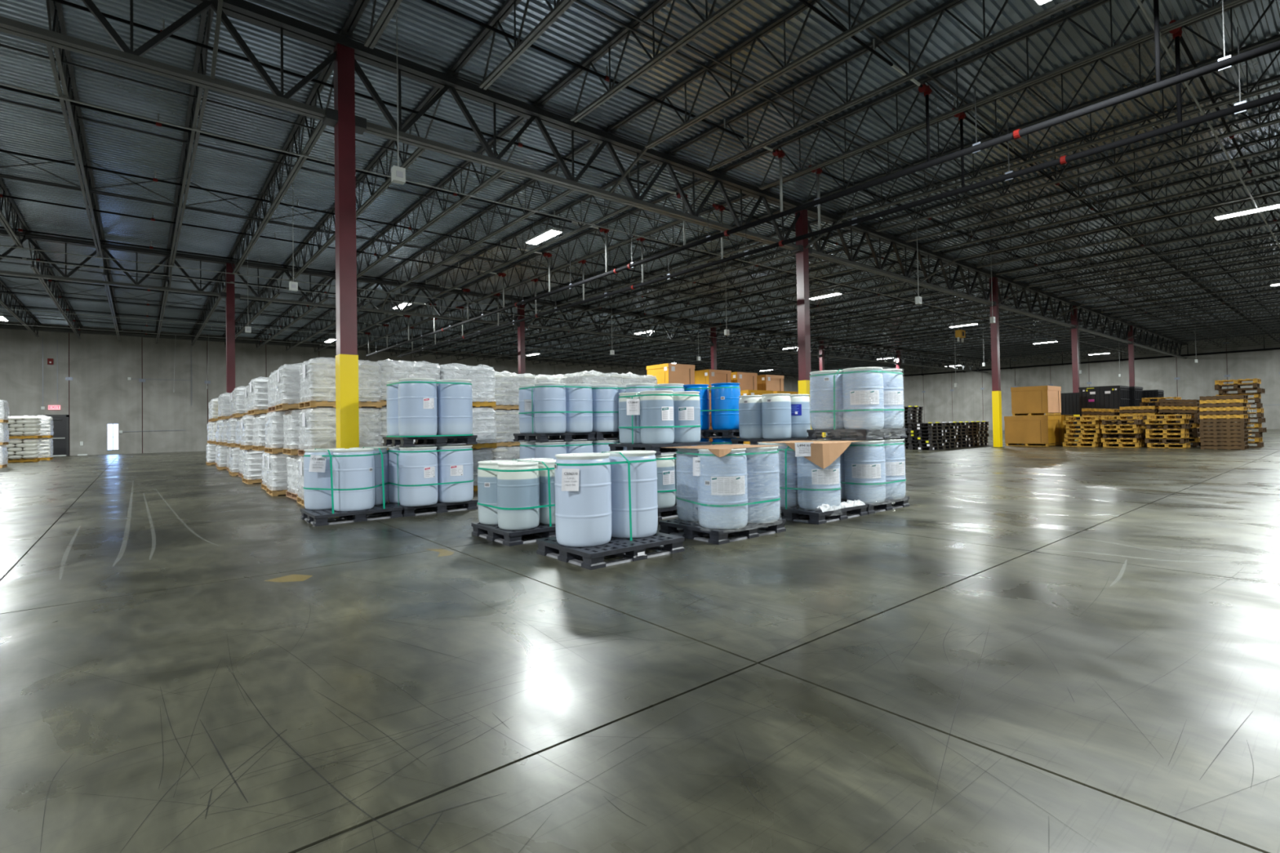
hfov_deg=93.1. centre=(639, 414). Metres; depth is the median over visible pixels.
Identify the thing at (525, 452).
drum
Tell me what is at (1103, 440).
wooden pallet
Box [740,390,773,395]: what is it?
box
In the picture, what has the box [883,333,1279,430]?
wall
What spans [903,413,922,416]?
pallet
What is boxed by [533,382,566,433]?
drum
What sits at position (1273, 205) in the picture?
lamp
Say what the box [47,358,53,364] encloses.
fire alarm
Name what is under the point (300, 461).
load
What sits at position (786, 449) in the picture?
strapping
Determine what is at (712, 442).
strapping
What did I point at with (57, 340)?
conduit
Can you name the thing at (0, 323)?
conduit
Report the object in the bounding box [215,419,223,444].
load
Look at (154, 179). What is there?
branch
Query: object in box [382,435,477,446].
pallet
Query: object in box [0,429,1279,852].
floor
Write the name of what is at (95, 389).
wall
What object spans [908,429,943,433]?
pallet
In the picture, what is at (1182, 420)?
wooden pallet
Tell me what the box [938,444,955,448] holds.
pallet
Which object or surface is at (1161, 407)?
wooden pallet
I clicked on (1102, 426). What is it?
wooden pallet
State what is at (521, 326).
column
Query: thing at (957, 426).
pallet
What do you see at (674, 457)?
strapping
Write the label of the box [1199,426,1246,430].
wooden pallet
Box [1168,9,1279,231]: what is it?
branch
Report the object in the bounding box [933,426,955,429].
pallet
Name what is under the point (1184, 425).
wooden pallet
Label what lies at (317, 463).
paper tag
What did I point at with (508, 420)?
load
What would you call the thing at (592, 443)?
strapping
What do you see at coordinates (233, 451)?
load
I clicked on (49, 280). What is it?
branch
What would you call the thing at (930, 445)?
pallet
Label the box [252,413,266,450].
load
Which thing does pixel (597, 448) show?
drum
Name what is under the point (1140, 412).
wooden pallet
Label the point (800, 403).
drum
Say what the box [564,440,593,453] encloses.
drum
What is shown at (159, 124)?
branch
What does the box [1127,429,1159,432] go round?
wooden pallet
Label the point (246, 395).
load
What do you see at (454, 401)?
drum
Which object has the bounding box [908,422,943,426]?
pallet
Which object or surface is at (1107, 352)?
lamp
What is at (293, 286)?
box
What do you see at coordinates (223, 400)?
load
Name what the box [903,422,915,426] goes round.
pallet
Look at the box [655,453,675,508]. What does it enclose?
drum
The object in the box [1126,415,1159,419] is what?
wooden pallet
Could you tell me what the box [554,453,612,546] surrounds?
drum
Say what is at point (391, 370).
load
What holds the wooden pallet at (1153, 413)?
on the wooden pallet at (1127, 417)
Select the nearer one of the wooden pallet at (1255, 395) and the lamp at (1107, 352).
the wooden pallet at (1255, 395)
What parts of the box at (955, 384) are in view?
rod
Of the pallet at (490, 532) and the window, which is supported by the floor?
the pallet at (490, 532)
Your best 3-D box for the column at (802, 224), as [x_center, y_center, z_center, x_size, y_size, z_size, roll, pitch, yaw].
[5.106,-2.420,18.867,0.640,8.000,0.440,0,-1,-40]
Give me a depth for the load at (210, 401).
24.90 m
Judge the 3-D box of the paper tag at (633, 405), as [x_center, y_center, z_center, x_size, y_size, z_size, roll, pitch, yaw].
[-0.099,-0.112,8.762,0.190,0.235,0.026,-1,-1,-2]
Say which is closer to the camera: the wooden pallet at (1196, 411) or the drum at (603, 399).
the drum at (603, 399)
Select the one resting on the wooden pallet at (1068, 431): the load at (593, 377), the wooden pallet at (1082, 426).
the wooden pallet at (1082, 426)
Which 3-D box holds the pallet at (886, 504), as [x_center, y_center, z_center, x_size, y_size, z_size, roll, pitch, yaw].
[3.468,1.386,9.585,1.220,0.150,1.020,0,-1,-40]
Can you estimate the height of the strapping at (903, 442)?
0.589 m
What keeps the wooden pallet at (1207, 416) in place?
on the wooden pallet at (1246, 420)
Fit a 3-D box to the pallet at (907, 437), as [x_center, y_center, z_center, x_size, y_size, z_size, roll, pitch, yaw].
[12.745,1.082,28.966,1.220,0.150,1.020,0,-1,-40]
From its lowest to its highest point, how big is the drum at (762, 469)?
0.915 m
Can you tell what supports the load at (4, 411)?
on the load at (4, 433)
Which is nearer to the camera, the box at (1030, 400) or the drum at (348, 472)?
the drum at (348, 472)
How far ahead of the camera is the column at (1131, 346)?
44.28 m
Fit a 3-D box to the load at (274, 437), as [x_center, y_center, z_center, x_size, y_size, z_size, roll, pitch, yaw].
[-7.493,0.345,13.394,1.300,0.956,1.078,0,-1,-40]
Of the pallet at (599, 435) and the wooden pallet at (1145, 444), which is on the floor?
the wooden pallet at (1145, 444)
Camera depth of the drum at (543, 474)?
7.44 m
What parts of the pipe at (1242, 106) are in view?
hanger rod, hanger rod, hanger rod, hanger rod, hanger rod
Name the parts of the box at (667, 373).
lid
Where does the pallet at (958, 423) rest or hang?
on the pallet at (957, 426)
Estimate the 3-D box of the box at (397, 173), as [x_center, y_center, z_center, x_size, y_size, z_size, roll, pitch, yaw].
[-3.793,-5.099,9.480,0.180,2.940,0.126,0,-1,-40]
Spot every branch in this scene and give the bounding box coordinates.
[0,84,1125,353]
[0,149,1083,356]
[0,186,1043,359]
[0,222,991,360]
[0,253,967,365]
[0,275,932,368]
[0,290,879,367]
[0,304,842,370]
[0,324,796,375]
[3,315,795,371]
[52,0,1173,349]
[422,0,1220,345]
[799,0,1275,341]
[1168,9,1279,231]
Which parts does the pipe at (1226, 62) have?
hanger rod, hanger rod, hanger rod, hanger rod, hanger rod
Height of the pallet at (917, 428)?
0.150 m
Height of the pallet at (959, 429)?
0.150 m
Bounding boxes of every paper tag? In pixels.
[308,454,326,472]
[524,399,532,411]
[561,468,579,491]
[626,398,639,415]
[693,457,700,475]
[795,442,813,457]
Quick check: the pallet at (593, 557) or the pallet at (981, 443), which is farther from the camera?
the pallet at (981, 443)
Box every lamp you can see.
[0,314,8,320]
[324,337,336,342]
[392,288,411,308]
[525,218,562,244]
[526,352,539,355]
[634,319,654,334]
[809,284,842,299]
[949,313,977,327]
[1033,339,1057,344]
[1035,0,1049,4]
[1088,351,1110,355]
[1213,201,1279,219]
[1270,269,1279,286]
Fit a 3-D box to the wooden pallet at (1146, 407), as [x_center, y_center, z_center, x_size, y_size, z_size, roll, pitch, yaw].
[22.870,-0.304,27.755,1.020,0.150,1.250,0,-1,-41]
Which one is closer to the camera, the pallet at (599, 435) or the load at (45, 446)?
the pallet at (599, 435)
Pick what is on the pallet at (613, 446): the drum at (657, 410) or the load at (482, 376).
the drum at (657, 410)
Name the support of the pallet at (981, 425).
on the pallet at (981, 428)
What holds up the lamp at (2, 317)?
hanging from the ceiling
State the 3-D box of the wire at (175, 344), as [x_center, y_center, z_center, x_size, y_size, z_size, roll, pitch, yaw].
[-28.697,-3.159,37.366,0.135,3.580,0.050,0,-1,-40]
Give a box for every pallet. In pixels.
[300,502,403,526]
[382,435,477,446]
[386,498,478,516]
[471,522,555,546]
[513,431,595,441]
[536,532,684,569]
[582,431,619,439]
[608,441,711,455]
[657,504,678,519]
[658,518,786,544]
[700,430,703,438]
[702,429,739,437]
[730,437,818,444]
[779,502,867,524]
[806,427,906,439]
[840,496,909,514]
[892,435,915,439]
[903,405,923,409]
[903,409,922,413]
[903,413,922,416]
[903,416,922,419]
[903,419,922,422]
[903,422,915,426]
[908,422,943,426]
[908,426,943,430]
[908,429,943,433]
[908,432,943,436]
[908,435,944,439]
[908,439,943,443]
[909,442,944,447]
[909,445,944,450]
[928,431,956,435]
[933,422,956,426]
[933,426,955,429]
[937,421,966,425]
[937,428,956,432]
[937,435,955,439]
[937,438,956,442]
[938,441,955,445]
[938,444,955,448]
[945,425,967,428]
[946,434,968,438]
[946,444,967,448]
[947,421,977,425]
[950,440,967,444]
[951,428,967,431]
[951,431,966,435]
[951,437,967,441]
[957,427,977,431]
[957,436,978,440]
[957,443,978,447]
[958,434,977,437]
[961,431,977,434]
[962,425,977,428]
[962,440,979,444]
[968,421,988,425]
[968,427,988,431]
[968,430,987,434]
[968,433,989,436]
[968,442,988,445]
[969,439,987,443]
[973,424,989,427]
[973,436,987,439]
[1062,420,1102,425]
[1062,442,1102,447]
[1063,437,1102,442]
[1064,433,1102,438]
[1065,415,1101,420]
[1066,424,1100,429]
[1066,429,1102,433]
[1081,408,1119,412]
[1081,411,1119,415]
[1081,414,1116,418]
[1087,421,1117,423]
[1087,442,1118,445]
[1089,430,1117,432]
[1100,424,1141,429]
[1101,414,1142,420]
[1101,437,1142,443]
[1102,419,1143,424]
[1102,428,1142,433]
[1102,433,1144,438]
[1102,442,1144,447]
[1119,408,1159,413]
[1120,405,1159,409]
[1120,412,1159,416]
[1124,422,1159,426]
[1124,426,1158,429]
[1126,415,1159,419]
[1126,439,1159,442]
[1127,419,1159,422]
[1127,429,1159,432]
[1128,435,1159,439]
[1128,442,1159,446]
[1139,401,1179,406]
[1139,412,1179,414]
[1142,396,1181,402]
[1145,418,1189,424]
[1145,428,1188,433]
[1145,433,1189,438]
[1145,438,1188,443]
[1146,413,1191,419]
[1146,423,1191,429]
[1146,442,1190,448]
[1158,399,1199,403]
[1158,423,1199,428]
[1159,402,1199,406]
[1159,405,1199,409]
[1159,409,1199,413]
[1159,413,1199,418]
[1159,427,1199,432]
[1159,441,1200,446]
[1160,418,1199,423]
[1160,432,1199,437]
[1160,437,1199,442]
[1198,402,1246,407]
[1199,395,1248,399]
[1199,399,1248,404]
[1199,406,1246,411]
[1199,410,1247,415]
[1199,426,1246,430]
[1200,414,1248,418]
[1200,417,1248,422]
[1200,422,1247,426]
[1200,429,1248,434]
[1200,433,1248,438]
[1200,437,1248,441]
[1200,440,1248,445]
[1200,444,1248,449]
[1214,377,1261,385]
[1214,382,1259,390]
[1215,393,1261,398]
[1218,387,1265,395]
[1219,408,1263,413]
[1220,417,1265,422]
[1221,413,1263,418]
[1221,432,1262,437]
[1222,403,1262,408]
[1224,398,1261,403]
[1246,422,1262,427]
[1246,427,1266,432]
[1248,436,1262,442]
[1248,441,1263,447]
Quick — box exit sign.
[48,404,60,409]
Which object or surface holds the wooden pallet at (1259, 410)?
on the wooden pallet at (1259, 415)
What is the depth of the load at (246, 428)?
15.63 m
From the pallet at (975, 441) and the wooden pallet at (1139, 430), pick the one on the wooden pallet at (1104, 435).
the wooden pallet at (1139, 430)
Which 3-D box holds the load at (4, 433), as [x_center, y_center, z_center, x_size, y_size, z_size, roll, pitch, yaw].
[-27.574,0.772,25.444,1.414,1.040,1.189,0,-1,-38]
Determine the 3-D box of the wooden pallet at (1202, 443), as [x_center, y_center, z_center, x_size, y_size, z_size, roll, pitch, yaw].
[23.056,1.132,23.915,1.020,0.150,1.250,0,-1,-40]
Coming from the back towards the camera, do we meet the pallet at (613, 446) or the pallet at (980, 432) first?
the pallet at (980, 432)
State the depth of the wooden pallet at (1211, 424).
23.61 m
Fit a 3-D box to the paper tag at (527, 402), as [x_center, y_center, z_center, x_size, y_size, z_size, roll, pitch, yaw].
[-2.056,-0.170,11.168,0.150,0.220,0.024,-1,-1,-25]
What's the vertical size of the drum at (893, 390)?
0.915 m
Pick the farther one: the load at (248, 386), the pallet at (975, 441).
the pallet at (975, 441)
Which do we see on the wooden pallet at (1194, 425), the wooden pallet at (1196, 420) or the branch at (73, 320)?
the wooden pallet at (1196, 420)
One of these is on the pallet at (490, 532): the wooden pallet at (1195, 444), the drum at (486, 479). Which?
the drum at (486, 479)
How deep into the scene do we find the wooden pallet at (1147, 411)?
27.45 m
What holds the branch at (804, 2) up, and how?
attached to the pipe at (1226, 62)
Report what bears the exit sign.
attached to the wall at (95, 389)
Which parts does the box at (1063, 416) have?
lid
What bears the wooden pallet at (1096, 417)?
on the wooden pallet at (1064, 422)
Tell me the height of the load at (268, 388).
0.976 m
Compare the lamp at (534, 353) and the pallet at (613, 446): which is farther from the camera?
the lamp at (534, 353)
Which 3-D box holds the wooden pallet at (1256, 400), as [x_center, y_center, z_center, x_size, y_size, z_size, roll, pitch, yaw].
[24.903,-0.554,25.215,1.020,0.200,1.250,0,-1,-41]
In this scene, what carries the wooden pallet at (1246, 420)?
on the wooden pallet at (1211, 424)
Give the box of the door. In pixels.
[40,414,69,456]
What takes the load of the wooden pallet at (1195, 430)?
on the wooden pallet at (1196, 434)
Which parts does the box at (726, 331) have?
rod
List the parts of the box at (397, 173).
rod, plate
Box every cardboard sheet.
[661,444,779,457]
[764,440,867,468]
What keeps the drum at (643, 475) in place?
on the pallet at (593, 557)
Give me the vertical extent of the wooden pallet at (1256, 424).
0.200 m
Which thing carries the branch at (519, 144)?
attached to the pipe at (1226, 62)
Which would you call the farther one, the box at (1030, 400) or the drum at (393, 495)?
the box at (1030, 400)
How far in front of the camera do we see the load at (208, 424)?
24.68 m
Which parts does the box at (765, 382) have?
lid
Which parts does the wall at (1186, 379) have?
panel, panel, panel, panel, panel, panel, panel, panel, panel, panel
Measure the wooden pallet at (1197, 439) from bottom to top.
0.200 m
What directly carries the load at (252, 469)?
on the floor
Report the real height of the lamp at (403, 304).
0.762 m
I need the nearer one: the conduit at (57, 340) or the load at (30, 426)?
the load at (30, 426)
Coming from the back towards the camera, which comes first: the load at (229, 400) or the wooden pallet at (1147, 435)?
the wooden pallet at (1147, 435)
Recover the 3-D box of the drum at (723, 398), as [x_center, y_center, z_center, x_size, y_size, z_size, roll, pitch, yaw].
[1.707,-0.158,12.043,0.590,0.915,0.590,-1,-1,-15]
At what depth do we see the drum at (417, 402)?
9.43 m
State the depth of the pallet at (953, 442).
27.97 m
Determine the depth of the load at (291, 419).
11.82 m
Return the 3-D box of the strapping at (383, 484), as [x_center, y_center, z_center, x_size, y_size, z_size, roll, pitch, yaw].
[-4.492,0.999,9.444,1.240,0.950,1.132,0,-1,-40]
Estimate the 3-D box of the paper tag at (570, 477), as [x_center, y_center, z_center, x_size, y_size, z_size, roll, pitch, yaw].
[-0.686,0.643,5.974,0.181,0.228,0.025,-1,-1,-14]
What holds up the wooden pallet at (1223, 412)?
on the wooden pallet at (1207, 416)
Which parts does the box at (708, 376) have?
lid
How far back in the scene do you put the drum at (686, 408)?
9.08 m
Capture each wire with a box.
[173,344,175,392]
[206,334,208,388]
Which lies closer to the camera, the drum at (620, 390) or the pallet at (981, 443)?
the drum at (620, 390)
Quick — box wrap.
[814,499,863,511]
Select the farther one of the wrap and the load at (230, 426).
the load at (230, 426)
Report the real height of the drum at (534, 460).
0.775 m
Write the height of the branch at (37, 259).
0.262 m
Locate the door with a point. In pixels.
(60, 438)
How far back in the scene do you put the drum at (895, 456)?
9.27 m
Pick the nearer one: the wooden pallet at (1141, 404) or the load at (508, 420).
the load at (508, 420)
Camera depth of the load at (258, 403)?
14.73 m
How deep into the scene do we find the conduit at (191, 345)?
42.09 m
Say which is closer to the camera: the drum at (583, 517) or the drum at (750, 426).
the drum at (583, 517)
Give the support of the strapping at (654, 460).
attached to the drum at (643, 475)
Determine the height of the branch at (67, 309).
0.262 m
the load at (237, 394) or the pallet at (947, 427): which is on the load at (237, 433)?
the load at (237, 394)
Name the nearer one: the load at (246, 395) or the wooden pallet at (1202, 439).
the load at (246, 395)
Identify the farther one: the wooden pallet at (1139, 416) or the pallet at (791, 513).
the wooden pallet at (1139, 416)
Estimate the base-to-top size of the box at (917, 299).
3.260 m
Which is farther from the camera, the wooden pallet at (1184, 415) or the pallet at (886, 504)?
the wooden pallet at (1184, 415)
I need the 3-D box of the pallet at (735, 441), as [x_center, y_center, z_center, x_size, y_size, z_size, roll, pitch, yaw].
[2.439,0.500,10.954,1.220,0.150,1.020,0,-1,-40]
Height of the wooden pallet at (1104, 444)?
0.200 m
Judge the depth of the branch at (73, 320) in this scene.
39.11 m
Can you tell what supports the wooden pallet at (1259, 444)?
on the floor
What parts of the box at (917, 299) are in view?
rod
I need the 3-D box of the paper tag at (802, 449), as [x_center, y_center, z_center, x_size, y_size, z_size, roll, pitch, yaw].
[2.213,0.469,8.161,0.244,0.194,0.024,-1,-1,16]
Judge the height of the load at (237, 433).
0.977 m
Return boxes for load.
[0,400,9,422]
[0,422,9,444]
[0,444,8,467]
[4,439,39,462]
[6,416,42,439]
[18,437,53,460]
[21,414,53,438]
[205,443,216,465]
[206,422,211,443]
[208,400,212,422]
[209,397,217,421]
[210,420,217,444]
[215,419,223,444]
[215,444,217,465]
[216,444,227,470]
[217,392,231,419]
[221,418,228,445]
[226,417,239,447]
[226,446,229,471]
[228,395,231,418]
[228,446,239,475]
[228,447,231,472]
[230,391,233,417]
[231,386,245,417]
[234,417,242,447]
[238,448,243,477]
[240,414,254,449]
[241,449,244,479]
[242,448,263,484]
[243,385,248,415]
[247,386,254,415]
[248,377,268,414]
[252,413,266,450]
[261,451,269,490]
[264,410,286,453]
[266,380,270,413]
[266,452,288,496]
[267,369,291,412]
[275,363,302,410]
[282,408,302,455]
[285,453,302,500]
[297,406,382,456]
[297,455,304,506]
[298,357,382,408]
[371,359,440,406]
[374,405,415,449]
[435,363,496,407]
[469,405,497,448]
[472,448,493,491]
[485,370,537,410]
[488,408,536,447]
[488,445,519,460]
[535,373,563,383]
[560,369,623,386]
[621,372,657,388]
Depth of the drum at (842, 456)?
9.34 m
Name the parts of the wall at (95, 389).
panel, panel, panel, panel, panel, panel, panel, panel, panel, panel, panel, panel, panel, panel, panel, panel, panel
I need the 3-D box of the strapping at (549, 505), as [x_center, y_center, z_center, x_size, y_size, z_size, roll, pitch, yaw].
[-1.431,0.989,7.697,1.055,0.810,1.060,0,-1,-40]
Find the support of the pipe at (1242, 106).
hanging from the ceiling
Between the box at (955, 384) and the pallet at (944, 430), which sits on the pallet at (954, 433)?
the pallet at (944, 430)
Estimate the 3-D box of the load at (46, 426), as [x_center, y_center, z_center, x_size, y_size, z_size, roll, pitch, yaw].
[-32.114,0.636,32.239,1.301,1.243,1.294,0,-1,-40]
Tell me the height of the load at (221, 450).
0.947 m
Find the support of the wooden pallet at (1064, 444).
on the floor
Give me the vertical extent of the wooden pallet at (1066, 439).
0.200 m
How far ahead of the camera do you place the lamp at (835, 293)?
28.30 m
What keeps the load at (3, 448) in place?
on the floor
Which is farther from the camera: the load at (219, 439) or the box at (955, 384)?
the box at (955, 384)
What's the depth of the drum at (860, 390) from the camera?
8.93 m
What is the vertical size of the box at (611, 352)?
3.260 m
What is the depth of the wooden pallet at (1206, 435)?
23.60 m
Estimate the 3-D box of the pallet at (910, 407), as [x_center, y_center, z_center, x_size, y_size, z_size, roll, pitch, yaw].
[12.753,-0.306,28.978,1.220,0.190,1.020,0,-1,-40]
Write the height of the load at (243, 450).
0.963 m
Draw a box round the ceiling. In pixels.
[0,0,1279,379]
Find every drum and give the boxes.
[303,448,345,510]
[332,448,374,511]
[349,446,388,505]
[386,380,399,435]
[387,446,405,502]
[397,377,437,435]
[398,446,438,506]
[435,379,472,435]
[436,444,473,502]
[477,460,517,524]
[497,462,539,530]
[516,457,553,462]
[518,384,536,433]
[519,441,540,458]
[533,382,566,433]
[534,441,566,459]
[537,459,555,524]
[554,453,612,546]
[564,383,592,432]
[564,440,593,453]
[590,440,619,453]
[591,384,618,431]
[604,450,657,538]
[617,385,626,431]
[618,392,641,444]
[626,383,655,392]
[640,390,674,444]
[655,383,684,391]
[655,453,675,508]
[672,391,700,443]
[673,453,676,504]
[675,448,698,521]
[683,384,710,430]
[697,448,747,529]
[699,437,710,441]
[711,382,740,430]
[711,437,740,444]
[738,395,763,439]
[745,446,780,523]
[758,442,798,507]
[761,393,791,439]
[790,394,810,438]
[796,456,840,510]
[809,370,844,429]
[816,439,845,499]
[842,367,884,429]
[844,440,885,502]
[870,438,906,499]
[881,368,903,428]
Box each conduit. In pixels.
[0,82,1137,355]
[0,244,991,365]
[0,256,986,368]
[0,323,791,374]
[1,307,819,370]
[40,337,44,409]
[57,339,57,403]
[119,430,173,433]
[127,377,184,380]
[191,345,191,405]
[1136,0,1279,247]
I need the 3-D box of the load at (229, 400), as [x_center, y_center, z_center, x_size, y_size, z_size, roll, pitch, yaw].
[-13.009,-0.339,20.363,1.285,0.963,1.079,0,-1,-39]
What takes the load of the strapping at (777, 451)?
attached to the drum at (722, 481)
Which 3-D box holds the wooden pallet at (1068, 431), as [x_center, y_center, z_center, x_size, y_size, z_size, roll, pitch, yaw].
[20.587,0.764,28.000,1.020,0.200,1.250,0,-1,-41]
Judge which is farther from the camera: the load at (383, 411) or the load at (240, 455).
the load at (240, 455)
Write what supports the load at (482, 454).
on the floor
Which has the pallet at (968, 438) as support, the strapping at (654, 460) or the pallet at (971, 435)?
the pallet at (971, 435)
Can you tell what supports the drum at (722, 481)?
on the pallet at (692, 530)
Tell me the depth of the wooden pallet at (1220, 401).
23.69 m
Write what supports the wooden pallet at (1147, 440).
on the wooden pallet at (1148, 445)
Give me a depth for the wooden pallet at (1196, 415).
26.22 m
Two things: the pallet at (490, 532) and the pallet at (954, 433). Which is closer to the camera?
the pallet at (490, 532)
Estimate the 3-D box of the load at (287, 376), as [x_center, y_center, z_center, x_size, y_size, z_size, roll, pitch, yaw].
[-6.706,-0.579,12.458,1.289,0.976,1.084,0,-1,-38]
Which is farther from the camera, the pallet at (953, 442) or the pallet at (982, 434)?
the pallet at (982, 434)
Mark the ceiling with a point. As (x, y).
(780, 75)
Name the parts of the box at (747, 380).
lid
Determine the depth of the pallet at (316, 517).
9.02 m
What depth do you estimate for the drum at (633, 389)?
11.57 m
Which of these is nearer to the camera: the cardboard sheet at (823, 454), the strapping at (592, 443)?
the cardboard sheet at (823, 454)
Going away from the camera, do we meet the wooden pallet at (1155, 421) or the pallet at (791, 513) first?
the pallet at (791, 513)
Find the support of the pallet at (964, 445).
on the floor
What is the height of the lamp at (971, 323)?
0.762 m
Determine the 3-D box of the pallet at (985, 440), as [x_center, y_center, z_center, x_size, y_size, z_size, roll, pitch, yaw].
[16.935,1.347,30.862,1.220,0.150,1.020,0,-1,-40]
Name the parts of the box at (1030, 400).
lid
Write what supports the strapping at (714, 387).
attached to the drum at (723, 398)
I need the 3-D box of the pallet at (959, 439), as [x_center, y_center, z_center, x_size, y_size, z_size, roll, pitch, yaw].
[14.962,1.204,29.156,1.220,0.150,1.026,0,-1,-40]
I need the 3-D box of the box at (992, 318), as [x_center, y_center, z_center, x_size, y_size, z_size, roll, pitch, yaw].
[13.001,-5.018,22.405,0.180,3.260,0.126,0,-1,-40]
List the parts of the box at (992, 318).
rod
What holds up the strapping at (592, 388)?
attached to the drum at (603, 399)
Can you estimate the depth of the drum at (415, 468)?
9.41 m
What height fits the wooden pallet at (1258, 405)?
0.200 m
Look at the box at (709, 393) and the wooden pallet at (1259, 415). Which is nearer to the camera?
the box at (709, 393)
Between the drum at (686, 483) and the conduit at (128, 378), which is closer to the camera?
the drum at (686, 483)
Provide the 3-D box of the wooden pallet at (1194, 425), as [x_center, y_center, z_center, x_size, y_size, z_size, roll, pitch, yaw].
[23.683,0.490,26.631,1.020,0.200,1.250,0,-1,-41]
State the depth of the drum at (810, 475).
8.28 m
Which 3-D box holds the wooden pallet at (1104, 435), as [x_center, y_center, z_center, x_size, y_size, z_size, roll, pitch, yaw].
[21.488,0.932,26.936,1.020,0.200,1.250,0,-1,-40]
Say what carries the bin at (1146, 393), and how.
on the bin
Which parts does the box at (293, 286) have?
rod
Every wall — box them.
[0,320,798,455]
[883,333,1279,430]
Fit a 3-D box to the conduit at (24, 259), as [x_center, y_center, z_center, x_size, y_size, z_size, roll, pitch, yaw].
[6.191,-5.193,41.561,86.468,0.065,0.060,0,-1,-40]
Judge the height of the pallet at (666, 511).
0.150 m
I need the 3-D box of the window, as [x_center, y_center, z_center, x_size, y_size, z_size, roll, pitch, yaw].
[-34.349,1.447,39.490,0.600,1.730,0.220,0,-1,-40]
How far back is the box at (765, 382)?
25.82 m
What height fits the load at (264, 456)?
0.956 m
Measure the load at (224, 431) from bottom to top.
0.956 m
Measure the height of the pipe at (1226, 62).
1.558 m
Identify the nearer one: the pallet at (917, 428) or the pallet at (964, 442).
the pallet at (917, 428)
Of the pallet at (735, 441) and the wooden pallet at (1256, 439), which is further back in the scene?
the wooden pallet at (1256, 439)
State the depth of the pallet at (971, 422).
29.64 m
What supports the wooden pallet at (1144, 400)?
on the wooden pallet at (1141, 404)
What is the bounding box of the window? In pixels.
[106,423,119,450]
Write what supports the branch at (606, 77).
attached to the pipe at (1226, 62)
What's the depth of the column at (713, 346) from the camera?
41.26 m
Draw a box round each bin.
[1060,392,1079,414]
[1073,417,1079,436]
[1078,385,1129,415]
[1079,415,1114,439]
[1109,386,1142,415]
[1142,389,1164,413]
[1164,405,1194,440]
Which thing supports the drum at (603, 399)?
on the pallet at (599, 435)
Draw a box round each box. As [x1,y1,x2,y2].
[244,255,251,333]
[288,181,297,291]
[391,9,405,184]
[609,290,614,355]
[646,363,695,384]
[694,368,731,392]
[696,302,700,360]
[709,392,711,426]
[709,426,715,441]
[724,262,728,335]
[730,372,757,390]
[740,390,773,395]
[743,441,765,444]
[756,374,784,391]
[773,391,798,394]
[915,198,921,304]
[953,306,957,386]
[955,316,965,342]
[982,333,985,366]
[990,248,995,323]
[1004,415,1062,446]
[1010,385,1061,416]
[1027,414,1074,444]
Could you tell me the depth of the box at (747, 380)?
24.27 m
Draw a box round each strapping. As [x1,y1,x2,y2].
[302,447,388,513]
[386,381,473,437]
[386,444,473,505]
[477,459,555,526]
[518,385,593,433]
[519,443,592,446]
[555,451,656,541]
[591,387,626,413]
[618,391,701,444]
[626,386,684,388]
[656,457,676,492]
[675,450,780,506]
[684,386,740,411]
[711,441,732,444]
[777,440,840,509]
[809,369,904,429]
[840,442,906,484]
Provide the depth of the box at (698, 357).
33.99 m
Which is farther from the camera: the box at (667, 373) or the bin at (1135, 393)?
the bin at (1135, 393)
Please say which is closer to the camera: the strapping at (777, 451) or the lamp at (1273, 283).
the strapping at (777, 451)
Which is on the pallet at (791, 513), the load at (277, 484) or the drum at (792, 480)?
the drum at (792, 480)
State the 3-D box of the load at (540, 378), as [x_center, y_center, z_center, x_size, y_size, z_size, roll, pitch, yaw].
[-2.438,-0.588,16.021,1.285,0.963,1.079,0,-1,-39]
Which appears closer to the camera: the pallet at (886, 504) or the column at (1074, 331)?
the pallet at (886, 504)
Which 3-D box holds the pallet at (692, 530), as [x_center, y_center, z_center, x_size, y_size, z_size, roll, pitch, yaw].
[1.030,1.395,7.575,1.220,0.150,1.020,0,-1,-40]
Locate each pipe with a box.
[364,0,1279,356]
[397,26,1279,357]
[902,337,1279,376]
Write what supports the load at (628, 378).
on the load
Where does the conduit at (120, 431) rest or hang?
attached to the wall at (95, 389)
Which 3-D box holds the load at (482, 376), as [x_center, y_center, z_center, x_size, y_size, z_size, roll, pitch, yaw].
[-3.951,-0.642,13.291,1.293,0.976,1.090,0,-1,-40]
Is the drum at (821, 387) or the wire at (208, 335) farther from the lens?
the wire at (208, 335)
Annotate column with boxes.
[220,262,239,392]
[322,43,366,448]
[514,301,528,373]
[708,325,718,369]
[791,208,812,429]
[817,340,826,437]
[895,350,901,368]
[988,276,1004,447]
[1070,305,1079,439]
[1127,325,1134,386]
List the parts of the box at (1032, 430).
lid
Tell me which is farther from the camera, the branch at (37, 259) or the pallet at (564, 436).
the branch at (37, 259)
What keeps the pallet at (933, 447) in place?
on the floor
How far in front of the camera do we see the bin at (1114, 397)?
29.60 m
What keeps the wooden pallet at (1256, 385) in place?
on the wooden pallet at (1260, 390)
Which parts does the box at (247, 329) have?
rod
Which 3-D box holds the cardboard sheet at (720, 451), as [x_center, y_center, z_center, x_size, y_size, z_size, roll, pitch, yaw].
[1.022,0.443,7.555,1.212,0.089,1.066,0,-1,-40]
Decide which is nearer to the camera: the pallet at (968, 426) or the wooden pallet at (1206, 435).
the wooden pallet at (1206, 435)

